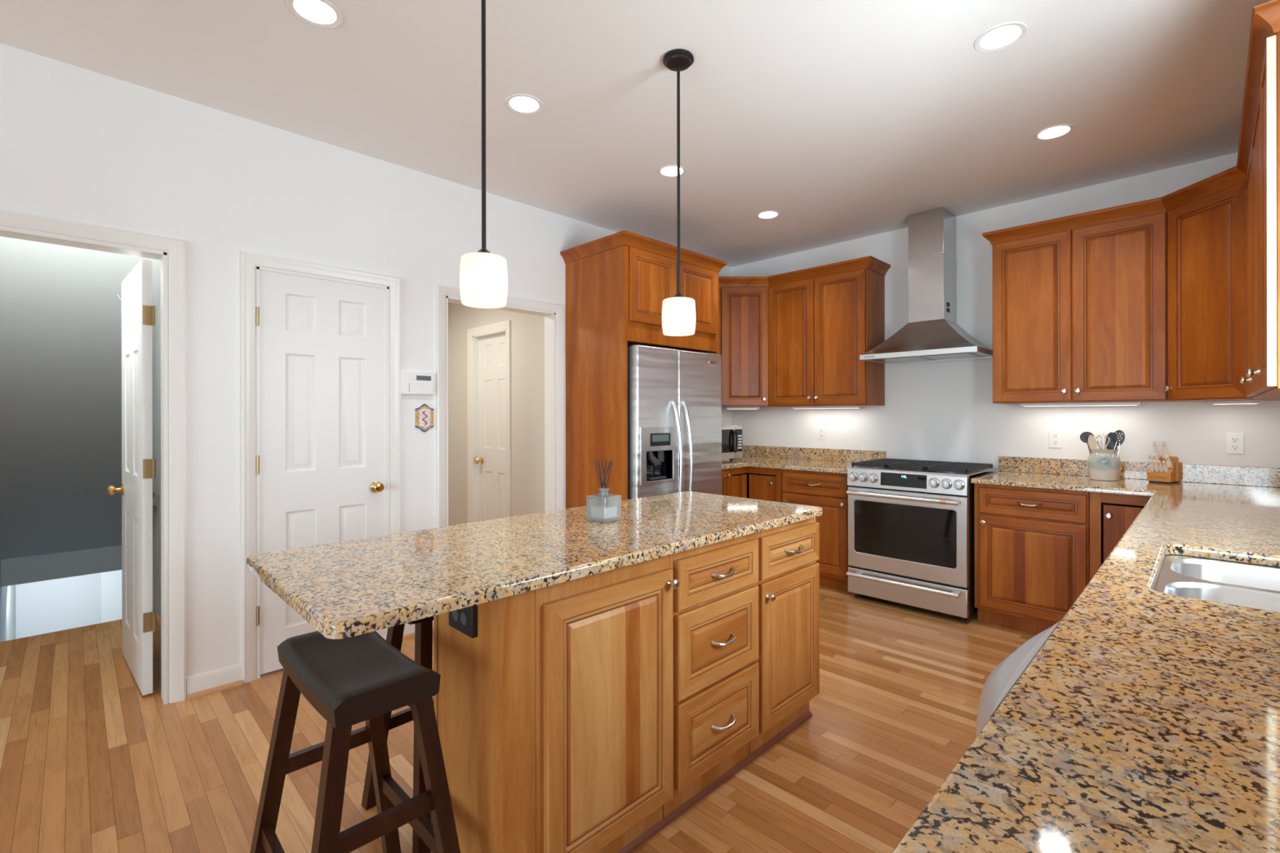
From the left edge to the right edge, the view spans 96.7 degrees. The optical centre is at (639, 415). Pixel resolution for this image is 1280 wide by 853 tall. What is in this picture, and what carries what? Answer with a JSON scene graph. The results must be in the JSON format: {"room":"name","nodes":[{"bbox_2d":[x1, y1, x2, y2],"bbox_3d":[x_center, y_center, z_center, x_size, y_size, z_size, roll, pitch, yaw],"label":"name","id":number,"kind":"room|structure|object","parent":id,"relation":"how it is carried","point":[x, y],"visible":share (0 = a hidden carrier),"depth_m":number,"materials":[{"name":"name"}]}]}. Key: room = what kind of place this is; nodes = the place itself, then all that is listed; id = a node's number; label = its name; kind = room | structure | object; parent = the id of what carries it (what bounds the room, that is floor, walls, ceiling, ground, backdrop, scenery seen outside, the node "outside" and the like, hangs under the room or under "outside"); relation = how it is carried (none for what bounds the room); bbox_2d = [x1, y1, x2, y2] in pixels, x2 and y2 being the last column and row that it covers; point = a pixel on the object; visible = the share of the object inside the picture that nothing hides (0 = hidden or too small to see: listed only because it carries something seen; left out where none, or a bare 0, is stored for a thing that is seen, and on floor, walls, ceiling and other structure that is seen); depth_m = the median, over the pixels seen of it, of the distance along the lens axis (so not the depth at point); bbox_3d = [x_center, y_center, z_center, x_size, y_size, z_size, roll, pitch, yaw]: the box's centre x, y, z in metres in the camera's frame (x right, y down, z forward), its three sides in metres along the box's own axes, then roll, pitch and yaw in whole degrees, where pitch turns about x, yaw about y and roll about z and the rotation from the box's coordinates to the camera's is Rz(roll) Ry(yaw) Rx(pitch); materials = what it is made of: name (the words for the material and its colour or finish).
{"room":"kitchen","nodes":[
{"label":"kitchen","id":0,"kind":"room"},
{"bbox_2d":[15,569,121,639],"bbox_3d":[-5.985,2.765,6.034,1.200,2.900,1.900,0,0,-45],"label":"wall","id":1,"kind":"structure","parent":0,"point":[46,606],"depth_m":6.58,"materials":[{"name":"white paint"}]},
{"bbox_2d":[0,236,160,586],"bbox_3d":[-4.098,-0.026,4.071,0.850,3.078,3.750,0,0,-45],"label":"wall","id":2,"kind":"structure","parent":0,"point":[60,306],"depth_m":4.05,"materials":[{"name":"grey paint"}]},
{"bbox_2d":[0,283,160,641],"bbox_3d":[-4.578,1.302,4.554,1.050,5.622,5.985,0,0,-45],"label":"wall","id":3,"kind":"structure","parent":0,"point":[7,593],"depth_m":3.85,"materials":[{"name":"grey paint"}]},
{"bbox_2d":[106,258,155,695],"bbox_3d":[-2.547,0.285,2.876,0.738,2.025,0.162,0,0,42],"label":"door","id":4,"kind":"structure","parent":3,"relation":"in","point":[138,314],"depth_m":2.75,"materials":[{"name":"white wood"}]},
{"bbox_2d":[152,492,155,511],"bbox_3d":[-4.068,1.440,4.599,0.061,1.900,2.666,0,0,-45],"label":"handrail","id":5,"kind":"object","parent":3,"relation":"attached to","point":[153,493],"visible":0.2,"depth_m":3.85,"materials":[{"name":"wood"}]},
{"bbox_2d":[0,43,731,702],"bbox_3d":[-3.806,-0.074,1.020,13.420,2.772,0.115,0,0,-45],"label":"wall","id":6,"kind":"structure","parent":0,"point":[78,144],"depth_m":2.75,"materials":[{"name":"white paint"}]},
{"bbox_2d":[0,226,168,704],"bbox_3d":[-2.459,0.284,2.360,0.760,2.051,0.121,0,0,-45],"label":"trim","id":7,"kind":"structure","parent":6,"relation":"attached to","point":[4,232],"depth_m":2.58,"materials":[{"name":"white wood"}]},
{"bbox_2d":[0,208,186,703],"bbox_3d":[-2.413,0.252,2.313,0.890,2.116,0.019,0,0,-45],"label":"trim","id":8,"kind":"structure","parent":6,"relation":"attached to","point":[176,248],"depth_m":2.60,"materials":[{"name":"white wood"}]},
{"bbox_2d":[186,662,242,700],"bbox_3d":[-2.015,1.260,2.699,0.212,0.098,0.030,0,0,-45],"label":"baseboard","id":9,"kind":"structure","parent":6,"relation":"attached to","point":[218,680],"depth_m":2.69,"materials":[{"name":"white wood"}]},
{"bbox_2d":[255,270,386,674],"bbox_3d":[-1.674,0.280,3.048,0.646,2.030,0.098,0,0,-45],"label":"door","id":10,"kind":"structure","parent":6,"relation":"in","point":[322,460],"depth_m":3.03,"materials":[{"name":"white wood"}]},
{"bbox_2d":[240,250,401,684],"bbox_3d":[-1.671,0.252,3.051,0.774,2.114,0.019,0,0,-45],"label":"trim","id":11,"kind":"structure","parent":6,"relation":"attached to","point":[249,260],"depth_m":2.81,"materials":[{"name":"white wood"}]},
{"bbox_2d":[401,371,434,395],"bbox_3d":[-1.324,-0.191,3.390,0.198,0.134,0.028,0,0,-45],"label":"alarm keypad","id":12,"kind":"object","parent":6,"relation":"attached to","point":[412,383],"visible":1,"depth_m":3.38,"materials":[{"name":"white plastic"}]},
{"bbox_2d":[402,620,433,639],"bbox_3d":[-1.315,1.259,3.397,0.218,0.098,0.030,0,0,-45],"label":"baseboard","id":13,"kind":"structure","parent":6,"relation":"attached to","point":[409,629],"depth_m":3.35,"materials":[{"name":"white wood"}]},
{"bbox_2d":[415,404,433,431],"bbox_3d":[-1.298,0.014,3.428,0.110,0.172,0.010,0,0,-45],"label":"decorative tile","id":14,"kind":"structure","parent":6,"relation":"attached to","point":[424,414],"depth_m":3.42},
{"bbox_2d":[435,283,564,527],"bbox_3d":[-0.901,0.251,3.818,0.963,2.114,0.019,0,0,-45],"label":"trim","id":15,"kind":"structure","parent":6,"relation":"attached to","point":[442,291],"depth_m":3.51,"materials":[{"name":"white wood"}]},
{"bbox_2d":[448,302,544,525],"bbox_3d":[-1.808,0.059,4.421,1.650,2.500,1.885,0,0,-45],"label":"wall","id":16,"kind":"structure","parent":0,"point":[527,331],"depth_m":4.66,"materials":[{"name":"white paint"}]},
{"bbox_2d":[466,320,511,523],"bbox_3d":[-1.286,0.260,4.981,0.120,2.096,0.704,0,0,-45],"label":"trim","id":17,"kind":"structure","parent":16,"relation":"attached to","point":[473,335],"depth_m":5.15,"materials":[{"name":"white wood"}]},
{"bbox_2d":[474,333,506,521],"bbox_3d":[-1.285,0.293,4.981,0.098,2.005,0.548,0,0,-45],"label":"door","id":18,"kind":"structure","parent":16,"relation":"in","point":[491,460],"depth_m":5.02,"materials":[{"name":"white wood"}]},
{"bbox_2d":[0,585,1036,852],"bbox_3d":[-2.000,1.369,-0.792,13.420,0.120,8.200,0,0,-45],"label":"floor","id":19,"kind":"structure","parent":0,"point":[90,762],"depth_m":2.21,"materials":[{"name":"brown wood"}]},
{"bbox_2d":[249,631,460,852],"bbox_3d":[-0.692,0.942,1.377,0.402,0.731,0.498,0,0,-45],"label":"bar stool","id":20,"kind":"object","parent":19,"relation":"on","point":[349,682],"visible":0.91,"depth_m":1.31,"materials":[{"name":"brown wood"}]},
{"bbox_2d":[360,616,433,852],"bbox_3d":[-0.620,0.942,1.957,0.402,0.731,0.498,0,0,42],"label":"bar stool","id":21,"kind":"object","parent":19,"relation":"on","point":[423,627],"visible":0.02,"depth_m":1.76,"materials":[{"name":"brown wood"}]},
{"bbox_2d":[535,555,679,852],"bbox_3d":[-0.186,0.864,1.719,0.505,0.884,0.392,0,0,-45],"label":"base cabinet","id":22,"kind":"object","parent":19,"relation":"on","point":[604,704],"visible":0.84,"depth_m":1.57,"materials":[{"name":"brown wood"}]},
{"bbox_2d":[246,491,822,639],"bbox_3d":[-0.165,0.407,2.013,1.928,0.030,0.769,0,0,-45],"label":"countertop","id":23,"kind":"structure","parent":22,"relation":"on","point":[348,588],"depth_m":1.58,"materials":[{"name":"beige stone"}]},
{"bbox_2d":[586,487,621,523],"bbox_3d":[-0.135,0.332,2.131,0.094,0.120,0.094,0,0,38],"label":"reed diffuser","id":24,"kind":"object","parent":23,"relation":"on","point":[603,514],"visible":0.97,"depth_m":2.13,"materials":[{"name":"clear glass"}]},
{"bbox_2d":[594,461,607,506],"bbox_3d":[-0.142,0.271,2.126,0.060,0.204,0.004,0,0,9],"label":"reed","id":25,"kind":"object","parent":24,"relation":"in","point":[594,461],"visible":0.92,"depth_m":2.12,"materials":[{"name":"black wood"}]},
{"bbox_2d":[597,460,605,506],"bbox_3d":[-0.141,0.270,2.136,0.038,0.208,0.004,0,0,-31],"label":"reed","id":26,"kind":"object","parent":24,"relation":"in","point":[597,460],"visible":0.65,"depth_m":2.13,"materials":[{"name":"black wood"}]},
{"bbox_2d":[599,459,607,506],"bbox_3d":[-0.140,0.271,2.129,0.044,0.207,0.004,0,0,-43],"label":"reed","id":27,"kind":"object","parent":24,"relation":"in","point":[606,460],"visible":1,"depth_m":2.13,"materials":[{"name":"black wood"}]},
{"bbox_2d":[597,460,610,506],"bbox_3d":[-0.139,0.271,2.128,0.061,0.203,0.004,0,0,-17],"label":"reed","id":28,"kind":"object","parent":24,"relation":"in","point":[610,460],"visible":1,"depth_m":2.13,"materials":[{"name":"black wood"}]},
{"bbox_2d":[601,459,608,506],"bbox_3d":[-0.130,0.270,2.136,0.037,0.208,0.004,0,0,40],"label":"reed","id":29,"kind":"object","parent":24,"relation":"in","point":[602,460],"visible":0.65,"depth_m":2.14,"materials":[{"name":"black wood"}]},
{"bbox_2d":[602,460,612,506],"bbox_3d":[-0.126,0.271,2.131,0.046,0.206,0.004,0,0,12],"label":"reed","id":30,"kind":"object","parent":24,"relation":"in","point":[611,460],"visible":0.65,"depth_m":2.13,"materials":[{"name":"black wood"}]},
{"bbox_2d":[433,589,812,852],"bbox_3d":[0.087,0.864,2.033,1.550,0.884,0.348,0,0,-45],"label":"island end panel","id":31,"kind":"object","parent":19,"relation":"on","point":[484,704],"visible":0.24,"depth_m":1.43,"materials":[{"name":"brown wood"}]},
{"bbox_2d":[448,604,477,638],"bbox_3d":[-0.462,0.522,1.481,0.018,0.080,0.128,0,0,-45],"label":"power outlet","id":32,"kind":"object","parent":31,"relation":"attached to","point":[464,620],"visible":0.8,"depth_m":1.45,"materials":[{"name":"black plastic"}]},
{"bbox_2d":[452,609,466,625],"bbox_3d":[-0.468,0.522,1.475,0.002,0.032,0.076,0,0,-45],"label":"receptacle","id":33,"kind":"object","parent":32,"relation":"attached to","point":[459,616],"depth_m":1.48,"materials":[{"name":"black plastic"}]},
{"bbox_2d":[560,230,727,508],"bbox_3d":[0.052,0.056,4.292,1.105,2.500,0.688,0,0,-45],"label":"tall cabinet","id":34,"kind":"object","parent":19,"relation":"on","point":[617,284],"visible":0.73,"depth_m":3.95,"materials":[{"name":"brown wood"}]},
{"bbox_2d":[627,344,721,499],"bbox_3d":[0.106,0.412,4.248,0.925,1.757,0.750,0,0,-45],"label":"refrigerator","id":35,"kind":"object","parent":19,"relation":"on","point":[674,396],"visible":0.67,"depth_m":3.96,"materials":[{"name":"metal"}]},
{"bbox_2d":[662,532,759,818],"bbox_3d":[0.166,0.864,2.066,0.482,0.884,0.396,0,0,-45],"label":"base cabinet","id":36,"kind":"object","parent":19,"relation":"on","point":[716,682],"visible":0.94,"depth_m":1.92,"materials":[{"name":"brown wood"}]},
{"bbox_2d":[721,468,730,496],"bbox_3d":[0.462,0.863,4.713,0.157,0.884,0.652,0,0,-45],"label":"base cabinet","id":37,"kind":"object","parent":19,"relation":"on","point":[726,475],"visible":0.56,"depth_m":4.52,"materials":[{"name":"brown wood"}]},
{"bbox_2d":[728,466,782,502],"bbox_3d":[0.921,0.863,4.987,0.876,0.884,0.924,0,0,-45],"label":"base cabinet","id":38,"kind":"object","parent":19,"relation":"on","point":[749,482],"visible":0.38,"depth_m":4.67,"materials":[{"name":"brown wood"}]},
{"bbox_2d":[721,456,853,473],"bbox_3d":[1.071,0.406,4.724,1.037,0.030,1.511,0,0,-45],"label":"countertop","id":39,"kind":"structure","parent":38,"relation":"on","point":[837,467],"depth_m":4.61,"materials":[{"name":"beige stone"}]},
{"bbox_2d":[721,425,742,460],"bbox_3d":[0.615,0.241,4.974,0.495,0.300,0.398,0,0,-45],"label":"microwave","id":40,"kind":"object","parent":39,"relation":"on","point":[731,436],"visible":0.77,"depth_m":4.90,"materials":[{"name":"metal"}]},
{"bbox_2d":[749,517,819,755],"bbox_3d":[0.499,0.863,2.398,0.456,0.884,0.396,0,0,-45],"label":"base cabinet","id":41,"kind":"object","parent":19,"relation":"on","point":[788,584],"visible":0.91,"depth_m":2.26,"materials":[{"name":"brown wood"}]},
{"bbox_2d":[782,468,850,591],"bbox_3d":[1.524,0.862,4.527,0.656,0.884,0.567,0,0,-45],"label":"base cabinet","id":42,"kind":"object","parent":19,"relation":"on","point":[826,491],"visible":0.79,"depth_m":4.25,"materials":[{"name":"brown wood"}]},
{"bbox_2d":[846,457,996,621],"bbox_3d":[1.968,0.820,4.001,0.737,0.967,0.774,0,0,-45],"label":"range","id":43,"kind":"object","parent":19,"relation":"on","point":[911,522],"visible":0.98,"depth_m":3.75,"materials":[{"name":"metal"}]},
{"bbox_2d":[847,457,996,475],"bbox_3d":[1.992,0.355,4.026,0.666,0.038,0.774,0,0,-45],"label":"cooktop","id":44,"kind":"object","parent":43,"relation":"in","point":[882,466],"depth_m":3.87,"materials":[{"name":"glass"}]},
{"bbox_2d":[976,613,1066,736],"bbox_3d":[0.930,0.871,0.845,0.626,0.868,0.721,0,0,-45],"label":"dishwasher","id":45,"kind":"object","parent":19,"relation":"on","point":[1002,678],"visible":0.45,"depth_m":1.00,"materials":[{"name":"silver metal"}]},
{"bbox_2d":[974,483,1102,634],"bbox_3d":[2.489,0.860,3.557,0.656,0.884,0.567,0,0,-45],"label":"base cabinet","id":46,"kind":"object","parent":19,"relation":"on","point":[1032,544],"visible":0.89,"depth_m":3.35,"materials":[{"name":"brown wood"}]},
{"bbox_2d":[1089,491,1151,581],"bbox_3d":[2.928,0.860,2.938,0.924,0.884,0.924,0,0,-45],"label":"base cabinet","id":47,"kind":"object","parent":19,"relation":"on","point":[1120,511],"visible":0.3,"depth_m":3.11,"materials":[{"name":"brown wood"}]},
{"bbox_2d":[892,471,1279,852],"bbox_3d":[1.583,0.405,2.005,4.147,0.030,1.501,0,0,-45],"label":"countertop","id":48,"kind":"structure","parent":47,"relation":"on","point":[1147,720],"depth_m":0.74,"materials":[{"name":"beige stone"}]},
{"bbox_2d":[1087,448,1120,480],"bbox_3d":[2.801,0.294,3.434,0.155,0.186,0.155,0,0,-45],"label":"utensil crock","id":49,"kind":"object","parent":48,"relation":"on","point":[1103,464],"visible":0.94,"depth_m":3.38,"materials":[{"name":"ceramic"}]},
{"bbox_2d":[1080,431,1093,451],"bbox_3d":[2.751,0.238,3.482,0.035,0.278,0.087,0,0,-45],"label":"ladle","id":50,"kind":"object","parent":49,"relation":"in","point":[1086,434],"visible":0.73,"depth_m":3.48,"materials":[{"name":"black plastic"}]},
{"bbox_2d":[1088,435,1096,453],"bbox_3d":[2.741,0.246,3.435,0.055,0.261,0.013,0,0,26],"label":"wooden spoon","id":51,"kind":"object","parent":49,"relation":"in","point":[1091,440],"visible":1,"depth_m":3.44,"materials":[{"name":"brown wood"}]},
{"bbox_2d":[1095,435,1110,449],"bbox_3d":[2.788,0.246,3.425,0.070,0.259,0.069,-3,2,-45],"label":"whisk","id":52,"kind":"object","parent":49,"relation":"in","point":[1108,437],"visible":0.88,"depth_m":3.42,"materials":[{"name":"metal"}]},
{"bbox_2d":[1105,432,1118,449],"bbox_3d":[2.851,0.239,3.436,0.060,0.275,0.018,0,0,37],"label":"spatula","id":53,"kind":"object","parent":49,"relation":"in","point":[1111,446],"visible":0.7,"depth_m":3.44,"materials":[{"name":"black plastic"}]},
{"bbox_2d":[1111,430,1124,449],"bbox_3d":[2.854,0.231,3.402,0.071,0.290,0.014,0,0,38],"label":"slotted spoon","id":54,"kind":"object","parent":49,"relation":"in","point":[1122,436],"visible":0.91,"depth_m":3.40,"materials":[{"name":"black plastic"}]},
{"bbox_2d":[1146,455,1182,484],"bbox_3d":[3.042,0.311,3.297,0.158,0.151,0.116,0,0,-32],"label":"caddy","id":55,"kind":"object","parent":48,"relation":"on","point":[1174,475],"visible":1,"depth_m":3.26,"materials":[{"name":"brown wood"}]},
{"bbox_2d":[1147,453,1154,466],"bbox_3d":[2.984,0.278,3.314,0.084,0.117,0.026,0,0,-29],"label":"knife","id":56,"kind":"object","parent":55,"relation":"in","point":[1150,458],"visible":0.63,"depth_m":3.30,"materials":[{"name":"metal"}]},
{"bbox_2d":[1148,460,1154,471],"bbox_3d":[2.963,0.309,3.289,0.076,0.107,0.020,0,0,-30],"label":"knife","id":57,"kind":"object","parent":55,"relation":"in","point":[1151,466],"visible":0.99,"depth_m":3.28,"materials":[{"name":"metal"}]},
{"bbox_2d":[1152,440,1159,458],"bbox_3d":[3.015,0.221,3.324,0.073,0.150,0.030,0,0,-22],"label":"knife","id":58,"kind":"object","parent":55,"relation":"in","point":[1155,451],"visible":0.83,"depth_m":3.31,"materials":[{"name":"metal"}]},
{"bbox_2d":[1153,460,1159,471],"bbox_3d":[2.973,0.309,3.272,0.076,0.107,0.020,0,0,-30],"label":"knife","id":59,"kind":"object","parent":55,"relation":"in","point":[1156,467],"visible":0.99,"depth_m":3.26,"materials":[{"name":"metal"}]},
{"bbox_2d":[1153,453,1159,466],"bbox_3d":[2.996,0.278,3.294,0.084,0.117,0.026,0,0,-29],"label":"knife","id":60,"kind":"object","parent":55,"relation":"in","point":[1155,455],"visible":0.62,"depth_m":3.28,"materials":[{"name":"metal"}]},
{"bbox_2d":[1158,460,1164,472],"bbox_3d":[2.984,0.309,3.256,0.076,0.107,0.020,0,0,-30],"label":"knife","id":61,"kind":"object","parent":55,"relation":"in","point":[1160,466],"visible":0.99,"depth_m":3.25,"materials":[{"name":"metal"}]},
{"bbox_2d":[1161,440,1168,459],"bbox_3d":[3.037,0.221,3.288,0.073,0.150,0.030,0,0,-22],"label":"knife","id":62,"kind":"object","parent":55,"relation":"in","point":[1165,451],"visible":0.85,"depth_m":3.27,"materials":[{"name":"metal"}]},
{"bbox_2d":[1162,460,1168,472],"bbox_3d":[2.995,0.309,3.239,0.076,0.107,0.020,0,0,-30],"label":"knife","id":63,"kind":"object","parent":55,"relation":"in","point":[1165,467],"visible":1,"depth_m":3.23,"materials":[{"name":"metal"}]},
{"bbox_2d":[1165,455,1172,467],"bbox_3d":[3.026,0.281,3.252,0.080,0.111,0.026,0,0,-35],"label":"knife","id":64,"kind":"object","parent":55,"relation":"in","point":[1168,462],"visible":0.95,"depth_m":3.24,"materials":[{"name":"metal"}]},
{"bbox_2d":[1154,554,1279,612],"bbox_3d":[1.517,0.510,1.361,0.710,0.177,0.450,0,0,-45],"label":"sink","id":65,"kind":"object","parent":48,"relation":"in","point":[1257,586],"visible":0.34,"depth_m":1.54,"materials":[{"name":"metal"}]},
{"bbox_2d":[1164,582,1279,612],"bbox_3d":[1.402,0.510,1.247,0.300,0.177,0.370,0,0,-45],"label":"basin","id":66,"kind":"object","parent":65,"relation":"in","point":[1260,599],"depth_m":1.40,"materials":[{"name":"metal"}]},
{"bbox_2d":[1170,559,1279,591],"bbox_3d":[1.633,0.510,1.477,0.296,0.177,0.370,0,0,-45],"label":"basin","id":67,"kind":"object","parent":65,"relation":"in","point":[1223,572],"depth_m":1.62,"materials":[{"name":"metal"}]},
{"bbox_2d":[0,0,1271,266],"bbox_3d":[-1.687,-1.523,-1.111,13.420,0.120,7.300,0,0,-45],"label":"ceiling","id":68,"kind":"structure","parent":0,"point":[846,120],"depth_m":2.55,"materials":[{"name":"white paint"}]},
{"bbox_2d":[285,0,342,27],"bbox_3d":[-1.175,-1.482,2.057,0.180,0.044,0.180,0,0,-45],"label":"ceiling light","id":69,"kind":"object","parent":68,"relation":"attached to","point":[318,13],"visible":0.97,"depth_m":2.08,"materials":[{"name":"white plastic"}]},
{"bbox_2d":[459,0,507,308],"bbox_3d":[-0.469,-0.899,1.708,0.140,1.131,0.140,0,0,-14],"label":"pendant light","id":70,"kind":"object","parent":68,"relation":"hanging from","point":[483,274],"visible":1,"depth_m":1.67,"materials":[{"name":"white glass"}]},
{"bbox_2d":[504,93,543,115],"bbox_3d":[-0.545,-1.483,2.678,0.180,0.044,0.180,0,0,-45],"label":"ceiling light","id":71,"kind":"object","parent":68,"relation":"attached to","point":[521,104],"visible":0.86,"depth_m":2.70,"materials":[{"name":"white plastic"}]},
{"bbox_2d":[657,164,687,177],"bbox_3d":[0.192,-1.484,3.412,0.180,0.044,0.180,0,0,-45],"label":"ceiling light","id":72,"kind":"object","parent":68,"relation":"attached to","point":[668,171],"visible":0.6,"depth_m":3.44,"materials":[{"name":"white plastic"}]},
{"bbox_2d":[662,48,695,336],"bbox_3d":[0.158,-0.900,2.334,0.140,1.131,0.140,0,0,-14],"label":"pendant light","id":73,"kind":"object","parent":68,"relation":"hanging from","point":[678,311],"visible":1,"depth_m":2.30,"materials":[{"name":"white glass"}]},
{"bbox_2d":[755,210,780,219],"bbox_3d":[0.936,-1.485,4.159,0.180,0.044,0.180,0,0,-45],"label":"ceiling light","id":74,"kind":"object","parent":68,"relation":"attached to","point":[767,215],"visible":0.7,"depth_m":4.19,"materials":[{"name":"white plastic"}]},
{"bbox_2d":[973,21,1028,52],"bbox_3d":[1.398,-1.486,2.207,0.180,0.044,0.180,0,0,-45],"label":"ceiling light","id":75,"kind":"object","parent":68,"relation":"attached to","point":[1000,37],"visible":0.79,"depth_m":2.22,"materials":[{"name":"white plastic"}]},
{"bbox_2d":[1032,123,1075,141],"bbox_3d":[2.147,-1.487,2.951,0.180,0.044,0.180,0,0,-45],"label":"ceiling light","id":76,"kind":"object","parent":68,"relation":"attached to","point":[1055,131],"visible":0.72,"depth_m":2.97,"materials":[{"name":"white plastic"}]},
{"bbox_2d":[731,152,1279,472],"bbox_3d":[2.289,-0.083,4.323,0.120,2.772,4.035,0,0,-45],"label":"wall","id":77,"kind":"structure","parent":0,"point":[935,411],"depth_m":4.08,"materials":[{"name":"white paint"}]},
{"bbox_2d":[718,276,788,407],"bbox_3d":[0.902,-0.637,5.141,0.688,1.117,0.690,0,0,-45],"label":"upper cabinet","id":78,"kind":"object","parent":77,"relation":"attached to","point":[743,301],"visible":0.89,"depth_m":4.92,"materials":[{"name":"brown wood"}]},
{"bbox_2d":[724,407,759,408],"bbox_3d":[0.925,-0.067,5.141,0.300,0.020,0.070,0,0,0],"label":"light","id":79,"kind":"object","parent":78,"relation":"attached to","point":[725,407],"visible":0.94,"depth_m":5.11,"materials":[{"name":"white plastic"}]},
{"bbox_2d":[742,444,885,462],"bbox_3d":[1.438,0.338,5.075,0.023,0.104,1.487,0,0,-45],"label":"backsplash","id":80,"kind":"structure","parent":77,"relation":"attached to","point":[799,453],"depth_m":4.98,"materials":[{"name":"beige stone"}]},
{"bbox_2d":[817,426,826,439],"bbox_3d":[1.581,0.154,4.943,0.009,0.116,0.072,0,0,-45],"label":"power outlet","id":81,"kind":"object","parent":77,"relation":"attached to","point":[821,430],"visible":1,"depth_m":4.94,"materials":[{"name":"white plastic"}]},
{"bbox_2d":[768,255,890,406],"bbox_3d":[1.540,-0.638,4.714,0.385,1.117,0.912,0,0,-45],"label":"upper cabinet","id":82,"kind":"object","parent":77,"relation":"attached to","point":[821,319],"visible":1,"depth_m":4.54,"materials":[{"name":"brown wood"}]},
{"bbox_2d":[791,405,862,408],"bbox_3d":[1.553,-0.068,4.765,0.070,0.020,0.600,0,0,-45],"label":"light","id":83,"kind":"object","parent":82,"relation":"attached to","point":[832,406],"visible":1,"depth_m":4.71,"materials":[{"name":"white plastic"}]},
{"bbox_2d":[859,206,992,364],"bbox_3d":[2.070,-0.940,4.101,0.501,1.057,0.770,0,0,-45],"label":"range hood","id":84,"kind":"object","parent":77,"relation":"attached to","point":[932,332],"visible":0.99,"depth_m":4.06,"materials":[{"name":"metal"}]},
{"bbox_2d":[1048,430,1062,448],"bbox_3d":[2.752,0.156,3.767,0.009,0.116,0.072,0,0,-45],"label":"power outlet","id":85,"kind":"object","parent":77,"relation":"attached to","point":[1055,436],"visible":1,"depth_m":3.77,"materials":[{"name":"white plastic"}]},
{"bbox_2d":[1052,433,1058,438],"bbox_3d":[2.750,0.135,3.765,0.003,0.033,0.033,0,0,-45],"label":"receptacle","id":86,"kind":"object","parent":85,"relation":"attached to","point":[1054,435],"depth_m":3.76,"materials":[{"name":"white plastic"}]},
{"bbox_2d":[1052,440,1058,444],"bbox_3d":[2.750,0.177,3.765,0.003,0.033,0.033,0,0,-45],"label":"receptacle","id":87,"kind":"object","parent":85,"relation":"attached to","point":[1054,442],"depth_m":3.76,"materials":[{"name":"white plastic"}]},
{"bbox_2d":[982,196,1168,404],"bbox_3d":[2.695,-0.639,3.554,0.385,1.117,0.892,0,0,-45],"label":"upper cabinet","id":88,"kind":"object","parent":77,"relation":"attached to","point":[1080,300],"visible":0.99,"depth_m":3.38,"materials":[{"name":"brown wood"}]},
{"bbox_2d":[1020,401,1142,406],"bbox_3d":[2.745,-0.070,3.567,0.070,0.020,0.600,0,0,-45],"label":"light","id":89,"kind":"object","parent":88,"relation":"attached to","point":[1131,403],"visible":1,"depth_m":3.53,"materials":[{"name":"white plastic"}]},
{"bbox_2d":[1039,404,1137,406],"bbox_3d":[2.745,-0.061,3.567,0.048,0.002,0.560,0,0,-45],"label":"diffuser","id":90,"kind":"object","parent":89,"relation":"attached to","point":[1039,405],"depth_m":3.57,"materials":[{"name":"white plastic"}]},
{"bbox_2d":[998,456,1279,487],"bbox_3d":[3.046,0.335,3.459,0.023,0.104,1.497,0,0,-45],"label":"backsplash","id":91,"kind":"structure","parent":77,"relation":"attached to","point":[1201,473],"depth_m":3.44,"materials":[{"name":"beige stone"}]},
{"bbox_2d":[1161,165,1279,401],"bbox_3d":[3.124,-0.640,2.929,0.659,1.117,0.637,0,0,-45],"label":"upper cabinet","id":92,"kind":"object","parent":77,"relation":"attached to","point":[1206,217],"visible":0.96,"depth_m":2.89,"materials":[{"name":"brown wood"}]},
{"bbox_2d":[1208,400,1263,404],"bbox_3d":[3.176,-0.070,3.036,0.070,0.020,0.220,0,0,0],"label":"light","id":93,"kind":"object","parent":92,"relation":"attached to","point":[1233,402],"visible":0.98,"depth_m":3.00,"materials":[{"name":"white plastic"}]},
{"bbox_2d":[1213,403,1257,404],"bbox_3d":[3.176,-0.061,3.036,0.048,0.002,0.180,0,0,0],"label":"diffuser","id":94,"kind":"object","parent":93,"relation":"attached to","point":[1213,403],"depth_m":3.05,"materials":[{"name":"white plastic"}]},
{"bbox_2d":[1225,432,1244,453],"bbox_3d":[3.331,0.156,3.185,0.009,0.116,0.072,0,0,-45],"label":"power outlet","id":95,"kind":"object","parent":77,"relation":"attached to","point":[1234,442],"visible":1,"depth_m":3.18,"materials":[{"name":"white plastic"}]},
{"bbox_2d":[1231,436,1239,442],"bbox_3d":[3.329,0.135,3.183,0.003,0.033,0.033,0,0,-45],"label":"receptacle","id":96,"kind":"object","parent":95,"relation":"attached to","point":[1233,439],"depth_m":3.18,"materials":[{"name":"white plastic"}]},
{"bbox_2d":[1231,444,1239,449],"bbox_3d":[3.329,0.177,3.183,0.003,0.033,0.033,0,0,-45],"label":"receptacle","id":97,"kind":"object","parent":95,"relation":"attached to","point":[1233,446],"depth_m":3.18,"materials":[{"name":"white plastic"}]},
{"bbox_3d":[2.076,-0.083,1.349,4.620,2.772,0.120,0,0,-45],"label":"wall","id":98,"kind":"structure","parent":0,"visible":0},
{"bbox_2d":[1236,0,1279,398],"bbox_3d":[2.461,-0.639,2.076,1.523,1.117,0.362,0,0,-45],"label":"upper cabinet","id":99,"kind":"object","parent":98,"relation":"attached to","point":[1259,146],"visible":1,"depth_m":1.78,"materials":[{"name":"brown wood"}]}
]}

